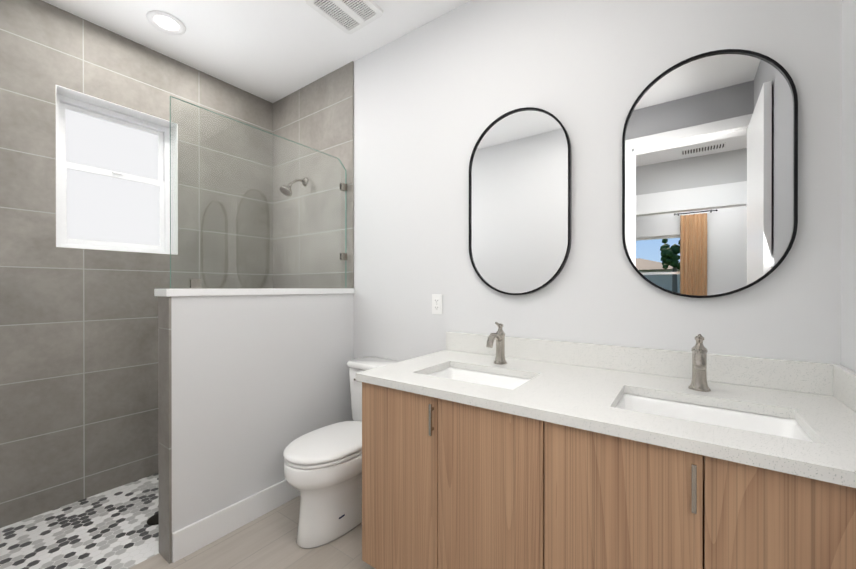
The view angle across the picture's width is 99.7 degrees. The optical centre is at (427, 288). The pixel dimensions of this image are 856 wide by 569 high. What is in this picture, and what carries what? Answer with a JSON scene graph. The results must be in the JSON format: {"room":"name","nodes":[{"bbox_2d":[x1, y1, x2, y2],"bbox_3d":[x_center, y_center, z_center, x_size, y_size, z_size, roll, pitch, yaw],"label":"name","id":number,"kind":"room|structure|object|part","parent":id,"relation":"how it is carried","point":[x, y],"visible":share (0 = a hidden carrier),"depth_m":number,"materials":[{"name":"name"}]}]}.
{"room":"bathroom","nodes":[
{"label":"bathroom","id":0,"kind":"room"},
{"bbox_2d":[0,473,158,568],"bbox_3d":[-1.599,1.270,2.078,1.064,0.100,2.180,0,0,36],"label":"floor","id":1,"kind":"structure","parent":0,"point":[111,529],"depth_m":1.79,"materials":[{"name":"tile"}]},
{"bbox_2d":[147,513,158,524],"bbox_3d":[-1.423,1.218,1.915,0.110,0.004,0.110,0,0,36],"label":"shower drain","id":2,"kind":"object","parent":1,"relation":"in","point":[153,520],"depth_m":1.89,"materials":[{"name":"grey metal"}]},
{"bbox_2d":[0,0,272,527],"bbox_3d":[-1.984,-0.171,2.278,0.200,2.780,2.060,0,0,36],"label":"tiled wall","id":3,"kind":"structure","parent":0,"point":[78,374],"depth_m":2.11,"materials":[{"name":"grey tile"}]},
{"bbox_2d":[56,85,177,254],"bbox_3d":[-1.978,-0.680,2.303,0.219,0.900,0.590,0,0,36],"label":"shower window","id":4,"kind":"structure","parent":3,"relation":"attached to","point":[112,176],"depth_m":2.31,"materials":[{"name":"white plastic"}]},
{"bbox_3d":[-2.022,-0.903,2.334,0.021,0.384,0.519,0,0,36],"label":"sash","id":5,"kind":"part","parent":4,"relation":"part of","materials":[{"name":"white plastic"}]},
{"bbox_3d":[-1.996,-0.506,2.316,0.036,0.480,0.519,0,0,36],"label":"sash","id":6,"kind":"part","parent":4,"relation":"part of","materials":[{"name":"white plastic"}]},
{"bbox_2d":[129,496,374,568],"bbox_3d":[-0.150,1.272,1.039,2.501,0.100,2.180,0,0,36],"label":"floor","id":7,"kind":"structure","parent":0,"point":[267,540],"depth_m":1.68,"materials":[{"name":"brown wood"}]},
{"bbox_2d":[154,288,354,532],"bbox_3d":[-0.883,0.610,2.075,0.144,1.220,1.106,0,0,36],"label":"wall","id":8,"kind":"structure","parent":7,"relation":"on","point":[260,383],"depth_m":1.88,"materials":[{"name":"white paint"}]},
{"bbox_2d":[158,296,158,478],"bbox_3d":[-0.927,0.627,2.108,0.010,1.185,1.084,0,0,36],"label":"wall tiles","id":9,"kind":"structure","parent":8,"relation":"attached to","point":[158,387],"depth_m":1.67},
{"bbox_2d":[159,296,171,563],"bbox_3d":[-1.190,0.628,1.636,0.114,1.185,0.010,0,0,36],"label":"wall tiles","id":10,"kind":"structure","parent":8,"relation":"attached to","point":[165,457],"depth_m":1.62,"materials":[{"name":"grey tile"}]},
{"bbox_2d":[172,479,299,562],"bbox_3d":[-0.821,1.155,2.048,0.014,0.130,1.083,0,0,36],"label":"baseboard","id":11,"kind":"structure","parent":8,"relation":"attached to","point":[197,535],"depth_m":1.80,"materials":[{"name":"white"}]},
{"bbox_3d":[-0.883,0.018,2.074,0.144,0.035,1.106,0,0,36],"label":"pony wall sill cap","id":12,"kind":"part","parent":8,"relation":"part of","materials":[{"name":"white stone"}]},
{"bbox_2d":[170,96,346,288],"bbox_3d":[-0.878,-0.443,2.089,0.026,0.884,1.054,0,0,36],"label":"glass","id":13,"kind":"object","parent":8,"relation":"on","point":[195,283],"visible":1,"depth_m":1.96,"materials":[{"name":"clear glass"}]},
{"bbox_2d":[283,357,400,548],"bbox_3d":[-0.418,0.834,1.958,0.476,0.772,0.755,0,0,36],"label":"toilet","id":14,"kind":"object","parent":7,"relation":"on","point":[323,470],"visible":0.52,"depth_m":1.74,"materials":[{"name":"white ceramic"}]},
{"bbox_3d":[-0.478,0.795,1.875,0.362,0.047,0.545,0,0,36],"label":"seat lid","id":15,"kind":"part","parent":14,"relation":"part of","materials":[{"name":"white plastic"}]},
{"bbox_3d":[-0.261,0.636,2.177,0.476,0.377,0.216,0,0,36],"label":"tank","id":16,"kind":"part","parent":14,"relation":"part of","materials":[{"name":"white ceramic"}]},
{"bbox_2d":[356,378,855,568],"bbox_3d":[0.521,0.799,1.313,1.479,0.846,0.702,0,0,36],"label":"bathroom vanity","id":17,"kind":"object","parent":7,"relation":"on","point":[498,449],"depth_m":1.01,"materials":[{"name":"brown wood"}]},
{"bbox_3d":[-0.114,0.745,1.375,0.371,0.732,0.018,0,0,36],"label":"door","id":18,"kind":"part","parent":17,"relation":"part of","materials":[{"name":"brown wood"}]},
{"bbox_3d":[0.189,0.746,1.158,0.366,0.732,0.018,0,0,36],"label":"door","id":19,"kind":"part","parent":17,"relation":"part of","materials":[{"name":"brown wood"}]},
{"bbox_2d":[356,350,855,481],"bbox_3d":[0.517,0.361,1.319,1.500,0.030,0.696,0,0,36],"label":"countertop","id":20,"kind":"structure","parent":17,"relation":"on","point":[586,395],"depth_m":1.11,"materials":[{"name":"white stone"}]},
{"bbox_2d":[428,366,531,385],"bbox_3d":[0.197,0.437,1.477,0.459,0.147,0.313,0,0,36],"label":"sink","id":21,"kind":"object","parent":20,"relation":"in","point":[497,377],"depth_m":1.62,"materials":[{"name":"white ceramic"}]},
{"bbox_2d":[484,322,511,365],"bbox_3d":[0.307,0.248,1.631,0.062,0.193,0.152,0,0,36],"label":"faucet","id":22,"kind":"object","parent":20,"relation":"on","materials":[{"name":"silver metal"}]},
{"bbox_2d":[688,334,711,393],"bbox_3d":[0.905,0.249,1.202,0.062,0.193,0.152,0,0,36],"label":"faucet","id":23,"kind":"object","parent":20,"relation":"on","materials":[{"name":"silver metal"}]},
{"bbox_2d":[620,390,807,437],"bbox_3d":[0.794,0.438,1.049,0.458,0.147,0.313,0,0,36],"label":"sink","id":24,"kind":"object","parent":20,"relation":"in","point":[686,407],"depth_m":1.14,"materials":[{"name":"white ceramic"}]},
{"bbox_3d":[0.488,0.746,0.943,0.363,0.732,0.018,0,0,36],"label":"door","id":25,"kind":"part","parent":17,"relation":"part of","materials":[{"name":"brown wood"}]},
{"bbox_3d":[0.786,0.747,0.729,0.363,0.732,0.018,0,0,36],"label":"door","id":26,"kind":"part","parent":17,"relation":"part of","materials":[{"name":"brown wood"}]},
{"bbox_2d":[42,0,469,102],"bbox_3d":[-0.583,-1.609,1.343,3.565,0.100,2.180,0,0,36],"label":"ceiling","id":27,"kind":"structure","parent":0,"point":[272,51],"depth_m":2.22,"materials":[{"name":"white paint"}]},
{"bbox_2d":[146,10,185,34],"bbox_3d":[-1.532,-1.553,2.117,0.190,0.012,0.190,0,0,36],"label":"recessed light","id":28,"kind":"object","parent":27,"relation":"in","point":[165,22],"visible":1,"depth_m":2.11,"materials":[{"name":"white plastic"}]},
{"bbox_2d":[305,0,382,33],"bbox_3d":[-0.458,-1.552,1.992,0.300,0.014,0.330,0,0,36],"label":"fan","id":29,"kind":"object","parent":27,"relation":"attached to","point":[352,16],"visible":1,"depth_m":2.02,"materials":[{"name":"white plastic"}]},
{"bbox_2d":[315,0,373,26],"bbox_3d":[-0.458,-1.557,1.992,0.234,0.003,0.264,0,0,36],"label":"ceiling vent","id":30,"kind":"object","parent":29,"relation":"attached to","point":[344,13],"depth_m":2.02,"materials":[{"name":"grey"}]},
{"bbox_2d":[354,0,841,364],"bbox_3d":[0.018,-0.170,2.183,3.565,2.780,0.120,0,0,36],"label":"wall","id":31,"kind":"structure","parent":0,"point":[434,99],"depth_m":1.64,"materials":[{"name":"white paint"}]},
{"bbox_2d":[273,67,341,287],"bbox_3d":[-0.955,-0.172,2.801,0.864,2.780,0.010,0,0,36],"label":"shower wall tile","id":32,"kind":"structure","parent":31,"relation":"attached to","point":[309,115],"depth_m":2.76,"materials":[{"name":"grey tile"}]},
{"bbox_2d":[280,177,307,195],"bbox_3d":[-1.004,-0.769,2.699,0.092,0.172,0.209,0,0,36],"label":"shower head","id":33,"kind":"object","parent":32,"relation":"attached to","point":[285,188],"depth_m":2.66},
{"bbox_3d":[-0.985,-0.808,2.727,0.068,0.095,0.142,0,0,36],"label":"shower head arm","id":34,"kind":"part","parent":33,"relation":"part of"},
{"bbox_2d":[342,61,353,287],"bbox_3d":[-0.559,-0.781,2.516,0.110,1.559,0.010,0,0,36],"label":"wall tiles","id":35,"kind":"structure","parent":31,"relation":"attached to","point":[348,116],"depth_m":2.50,"materials":[{"name":"grey tile"}]},
{"bbox_2d":[432,294,441,313],"bbox_3d":[0.052,0.090,2.080,0.070,0.114,0.008,0,0,36],"label":"electrical outlet plate","id":36,"kind":"object","parent":31,"relation":"attached to","point":[439,296],"depth_m":2.08,"materials":[{"name":"white plastic"}]},
{"bbox_3d":[0.050,0.090,2.078,0.033,0.067,0.002,0,0,36],"label":"electrical outlet receptacles","id":37,"kind":"part","parent":36,"relation":"part of","materials":[{"name":"white plastic"}]},
{"bbox_2d":[469,107,570,294],"bbox_3d":[0.436,-0.424,1.790,0.520,0.915,0.026,0,0,36],"label":"mirror","id":38,"kind":"object","parent":31,"relation":"attached to","point":[520,202],"visible":0.98,"depth_m":1.77,"materials":[{"name":"black metal"}]},
{"bbox_2d":[446,331,841,393],"bbox_3d":[0.714,0.294,1.594,1.500,0.102,0.020,0,0,36],"label":"backsplash","id":39,"kind":"structure","parent":31,"relation":"attached to","point":[777,374],"depth_m":1.43,"materials":[{"name":"white stone"}]},
{"bbox_2d":[622,49,797,297],"bbox_3d":[1.028,-0.421,1.365,0.520,0.915,0.026,0,0,36],"label":"mirror","id":40,"kind":"object","parent":31,"relation":"attached to","point":[710,174],"visible":0.96,"depth_m":1.34,"materials":[{"name":"black metal"}]},
{"bbox_2d":[841,0,855,371],"bbox_3d":[1.272,-0.168,0.975,0.120,2.780,0.380,0,0,36],"label":"wall","id":41,"kind":"structure","parent":0,"point":[848,302],"depth_m":1.11,"materials":[{"name":"white paint"}]},
{"bbox_2d":[832,364,855,409],"bbox_3d":[1.114,0.296,0.882,0.020,0.102,0.671,0,0,36],"label":"backsplash","id":42,"kind":"structure","parent":41,"relation":"attached to","point":[843,378],"depth_m":1.08,"materials":[{"name":"white stone"}]}
]}

